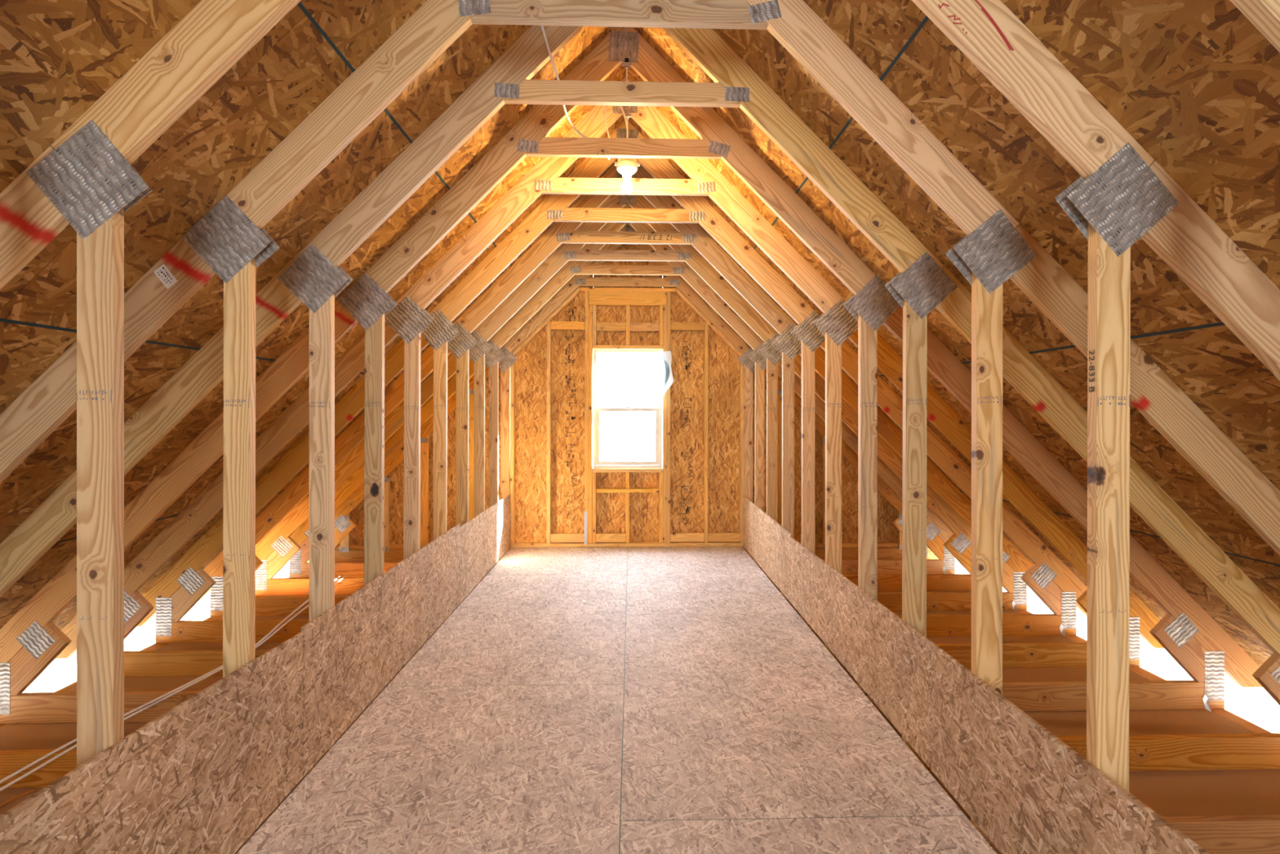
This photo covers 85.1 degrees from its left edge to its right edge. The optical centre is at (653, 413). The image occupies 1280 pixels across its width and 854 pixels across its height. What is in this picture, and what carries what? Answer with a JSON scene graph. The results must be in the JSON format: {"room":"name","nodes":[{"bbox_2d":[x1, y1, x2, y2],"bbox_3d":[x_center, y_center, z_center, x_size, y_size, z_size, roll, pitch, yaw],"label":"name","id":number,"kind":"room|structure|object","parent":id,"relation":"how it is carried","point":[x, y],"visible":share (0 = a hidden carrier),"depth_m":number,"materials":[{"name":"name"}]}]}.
{"room":"unfinished attic","nodes":[
{"label":"unfinished attic","id":0,"kind":"room"},
{"bbox_2d":[0,595,265,727],"bbox_3d":[-3.228,1.794,2.163,0.101,0.499,10.260,0,0,-2],"label":"wall","id":1,"kind":"structure","parent":0,"point":[73,686],"depth_m":4.55,"materials":[{"name":"brown wood"}]},
{"bbox_2d":[23,560,289,692],"bbox_3d":[-3.433,1.526,2.156,0.304,0.143,10.260,0,0,-2],"label":"soffit","id":2,"kind":"structure","parent":1,"relation":"attached to","point":[61,673],"depth_m":4.70,"materials":[{"name":"white plastic"}]},
{"bbox_2d":[56,75,1164,676],"bbox_3d":[-0.170,-0.235,4.187,6.882,3.565,0.042,0,0,-2],"label":"roof truss","id":3,"kind":"object","parent":1,"relation":"on","point":[409,318],"visible":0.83,"depth_m":4.17,"materials":[{"name":"brown wood"}]},
{"bbox_2d":[624,110,631,124],"bbox_3d":[-0.155,-1.748,4.151,0.048,0.115,0.021,0,0,-2],"label":"clip","id":4,"kind":"object","parent":3,"relation":"attached to","point":[628,115],"visible":0.85,"depth_m":4.14,"materials":[{"name":"silver metal"}]},
{"bbox_2d":[137,119,1087,643],"bbox_3d":[-0.189,-0.235,4.796,6.882,3.565,0.042,0,0,-2],"label":"roof truss","id":5,"kind":"object","parent":1,"relation":"on","point":[185,582],"visible":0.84,"depth_m":4.77,"materials":[{"name":"brown wood"}]},
{"bbox_2d":[255,195,971,595],"bbox_3d":[-0.227,-0.235,6.015,6.882,3.565,0.042,0,0,-2],"label":"roof truss","id":6,"kind":"object","parent":1,"relation":"on","point":[277,548],"visible":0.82,"depth_m":5.99,"materials":[{"name":"brown wood"}]},
{"bbox_2d":[742,495,791,601],"bbox_3d":[0.978,1.123,6.202,0.011,0.532,2.168,0,0,-2],"label":"board","id":7,"kind":"object","parent":6,"relation":"attached to","point":[768,543],"visible":1,"depth_m":5.96,"materials":[{"name":"brown wood"}]},
{"bbox_2d":[199,164,1032,616],"bbox_3d":[-0.208,-0.235,5.405,6.882,3.565,0.042,0,0,-2],"label":"roof truss","id":8,"kind":"object","parent":1,"relation":"on","point":[1015,564],"visible":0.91,"depth_m":5.39,"materials":[{"name":"brown wood"}]},
{"bbox_2d":[460,493,511,602],"bbox_3d":[-1.446,1.108,6.145,0.011,0.553,2.130,0,0,-2],"label":"board","id":9,"kind":"object","parent":8,"relation":"attached to","point":[485,538],"visible":1,"depth_m":5.88,"materials":[{"name":"brown wood"}]},
{"bbox_2d":[288,204,955,577],"bbox_3d":[-0.246,-0.235,6.624,6.882,3.565,0.042,0,0,-2],"label":"roof truss","id":10,"kind":"object","parent":1,"relation":"on","point":[938,533],"visible":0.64,"depth_m":6.60,"materials":[{"name":"brown wood"}]},
{"bbox_2d":[0,26,1262,724],"bbox_3d":[-0.151,-0.235,3.578,6.882,3.565,0.042,0,0,-2],"label":"roof truss","id":11,"kind":"object","parent":1,"relation":"on","point":[30,641],"visible":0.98,"depth_m":3.56,"materials":[{"name":"brown wood"}]},
{"bbox_2d":[604,105,639,193],"bbox_3d":[-0.140,-1.450,3.881,0.165,0.507,0.560,0,0,11],"label":"light fixture","id":12,"kind":"object","parent":11,"relation":"attached to","point":[626,166],"visible":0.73,"depth_m":3.76,"materials":[{"name":"white metal"}]},
{"bbox_2d":[622,57,631,80],"bbox_3d":[-0.135,-1.748,3.541,0.048,0.115,0.021,0,0,-2],"label":"clip","id":13,"kind":"object","parent":11,"relation":"attached to","point":[626,64],"visible":0.97,"depth_m":3.54,"materials":[{"name":"grey"}]},
{"bbox_2d":[0,0,1279,791],"bbox_3d":[-0.093,-0.235,1.750,6.882,3.565,0.042,0,0,-2],"label":"roof truss","id":14,"kind":"object","parent":1,"relation":"on","point":[86,180],"visible":1,"depth_m":1.76,"materials":[{"name":"brown wood"}]},
{"bbox_2d":[0,0,1279,853],"bbox_3d":[-0.113,-0.235,2.359,6.882,3.565,0.042,0,0,-2],"label":"roof truss","id":15,"kind":"object","parent":1,"relation":"on","point":[230,241],"visible":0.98,"depth_m":2.35,"materials":[{"name":"brown wood"}]},
{"bbox_2d":[0,575,340,783],"bbox_3d":[-2.476,1.394,3.984,0.215,0.012,3.952,0,0,-3],"label":"cable","id":16,"kind":"object","parent":15,"relation":"on","point":[16,772],"visible":0.67,"depth_m":3.33,"materials":[{"name":"white plastic"}]},
{"bbox_2d":[0,576,344,791],"bbox_3d":[-2.449,1.398,3.985,0.186,0.012,3.952,0,0,-3],"label":"cable","id":17,"kind":"object","parent":15,"relation":"on","point":[45,763],"visible":0.62,"depth_m":3.32,"materials":[{"name":"white plastic"}]},
{"bbox_2d":[0,0,625,630],"bbox_3d":[-1.863,-0.285,2.205,3.520,3.523,10.280,0,0,-2],"label":"roof sheathing","id":18,"kind":"object","parent":15,"relation":"on","point":[58,58],"visible":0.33,"depth_m":2.25,"materials":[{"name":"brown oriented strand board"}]},
{"bbox_2d":[625,0,1279,666],"bbox_3d":[1.644,-0.279,2.316,3.520,3.523,10.280,0,0,-2],"label":"roof sheathing","id":19,"kind":"object","parent":15,"relation":"on","point":[1195,83],"visible":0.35,"depth_m":2.23,"materials":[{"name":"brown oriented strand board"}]},
{"bbox_2d":[930,642,1208,853],"bbox_3d":[1.173,1.142,-0.006,0.011,0.494,5.448,0,0,-2],"label":"board","id":20,"kind":"object","parent":15,"relation":"attached to","point":[1028,791],"visible":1,"depth_m":2.08,"materials":[{"name":"brown wood"}]},
{"bbox_2d":[0,25,1279,787],"bbox_3d":[-0.132,-0.235,2.968,6.882,3.565,0.042,0,0,-2],"label":"roof truss","id":21,"kind":"object","parent":1,"relation":"on","point":[314,277],"visible":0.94,"depth_m":2.96,"materials":[{"name":"brown wood"}]},
{"bbox_2d":[301,523,460,777],"bbox_3d":[-1.375,1.093,3.865,0.011,0.583,2.424,0,0,-2],"label":"board","id":22,"kind":"object","parent":21,"relation":"attached to","point":[353,649],"visible":1,"depth_m":3.33,"materials":[{"name":"brown wood"}]},
{"bbox_2d":[540,25,609,159],"bbox_3d":[-0.376,-1.517,3.325,0.079,0.263,1.000,0,0,12],"label":"cable","id":23,"kind":"object","parent":21,"relation":"hanging from","point":[542,26],"visible":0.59,"depth_m":2.97,"materials":[{"name":"white plastic"}]},
{"bbox_2d":[790,537,933,768],"bbox_3d":[1.049,1.142,3.918,0.011,0.494,2.390,0,0,-2],"label":"board","id":24,"kind":"object","parent":21,"relation":"attached to","point":[889,659],"visible":1,"depth_m":3.39,"materials":[{"name":"brown wood"}]},
{"bbox_2d":[1230,0,1279,52],"bbox_3d":[-0.075,-0.234,1.174,6.882,3.565,0.040,0,0,-2],"label":"roof truss","id":25,"kind":"object","parent":1,"relation":"on","point":[1264,15],"visible":1,"depth_m":1.21,"materials":[{"name":"brown wood"}]},
{"bbox_2d":[0,631,303,853],"bbox_3d":[-1.251,1.093,-0.078,0.011,0.584,5.457,0,0,-2],"label":"board","id":26,"kind":"object","parent":25,"relation":"attached to","point":[202,776],"visible":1,"depth_m":1.97,"materials":[{"name":"brown wood"}]},
{"bbox_2d":[236,546,996,853],"bbox_3d":[-0.114,1.399,2.195,2.400,0.018,10.126,0,0,-2],"label":"floor","id":27,"kind":"structure","parent":0,"point":[576,700],"depth_m":2.94,"materials":[{"name":"beige wood"}]},
{"bbox_2d":[306,244,938,562],"bbox_3d":[-0.267,-0.214,7.285,6.800,3.608,0.147,0,0,-2],"label":"wall","id":28,"kind":"structure","parent":0,"point":[558,499],"depth_m":7.33,"materials":[{"name":"brown wood"}]},
{"bbox_2d":[592,349,662,468],"bbox_3d":[-0.269,-0.048,7.339,0.724,1.245,0.075,0,0,-2],"label":"window","id":29,"kind":"structure","parent":28,"relation":"in","point":[597,464],"depth_m":7.31,"materials":[{"name":"white plastic"}]},
{"bbox_2d":[334,223,928,562],"bbox_3d":[-0.266,-0.235,7.233,6.882,3.565,0.042,0,0,-2],"label":"roof truss","id":30,"kind":"object","parent":28,"relation":"on","point":[343,526],"visible":0.38,"depth_m":7.21,"materials":[{"name":"brown wood"}]},
{"bbox_2d":[656,351,674,408],"bbox_3d":[0.125,-0.345,7.198,0.178,0.590,0.119,0,0,-2],"label":"flap","id":31,"kind":"object","parent":28,"relation":"attached to","point":[665,379],"visible":1,"depth_m":7.19,"materials":[{"name":"white plastic"}]},
{"bbox_2d":[662,354,670,389],"bbox_3d":[0.131,-0.430,7.177,0.077,0.360,0.022,0,0,-2],"label":"print","id":32,"kind":"object","parent":31,"relation":"attached to","point":[666,362],"depth_m":7.18},
{"bbox_2d":[0,591,1279,832],"bbox_3d":[-0.113,1.555,2.280,6.126,0.013,10.300,0,0,-2],"label":"ceiling","id":33,"kind":"structure","parent":0,"point":[1251,792],"depth_m":3.38,"materials":[{"name":"paint"}]},
{"bbox_2d":[0,789,33,806],"bbox_3d":[-2.567,1.538,2.600,0.023,0.008,0.496,0,0,6],"label":"cable","id":34,"kind":"object","parent":33,"relation":"on","point":[32,790],"visible":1,"depth_m":2.79,"materials":[{"name":"orange plastic"}]},
{"bbox_2d":[1017,610,1271,733],"bbox_3d":[3.002,1.803,2.358,0.101,0.499,10.260,0,0,-2],"label":"wall","id":35,"kind":"structure","parent":0,"point":[1239,721],"depth_m":3.62,"materials":[{"name":"brown wood"}]},
{"bbox_2d":[1012,600,1017,611],"bbox_3d":[2.835,1.512,5.465,0.032,0.085,0.026,0,0,-2],"label":"tie","id":36,"kind":"object","parent":35,"relation":"attached to","point":[1014,605],"visible":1,"depth_m":5.47,"materials":[{"name":"silver metal"}]},
{"bbox_2d":[1059,623,1065,636],"bbox_3d":[2.854,1.512,4.856,0.032,0.085,0.026,0,0,-2],"label":"tie","id":37,"kind":"object","parent":35,"relation":"attached to","point":[1061,627],"visible":1,"depth_m":4.87,"materials":[{"name":"silver metal"}]},
{"bbox_2d":[955,558,1279,733],"bbox_3d":[3.208,1.536,2.365,0.304,0.143,10.260,0,0,-2],"label":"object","id":38,"kind":"structure","parent":35,"relation":"attached to","point":[1255,705],"depth_m":4.16,"materials":[{"name":"white plastic"}]},
{"bbox_2d":[1202,693,1211,711],"bbox_3d":[2.892,1.512,3.637,0.032,0.085,0.026,0,0,-2],"label":"tie","id":39,"kind":"object","parent":35,"relation":"attached to","point":[1206,700],"visible":1,"depth_m":3.65,"materials":[{"name":"silver metal"}]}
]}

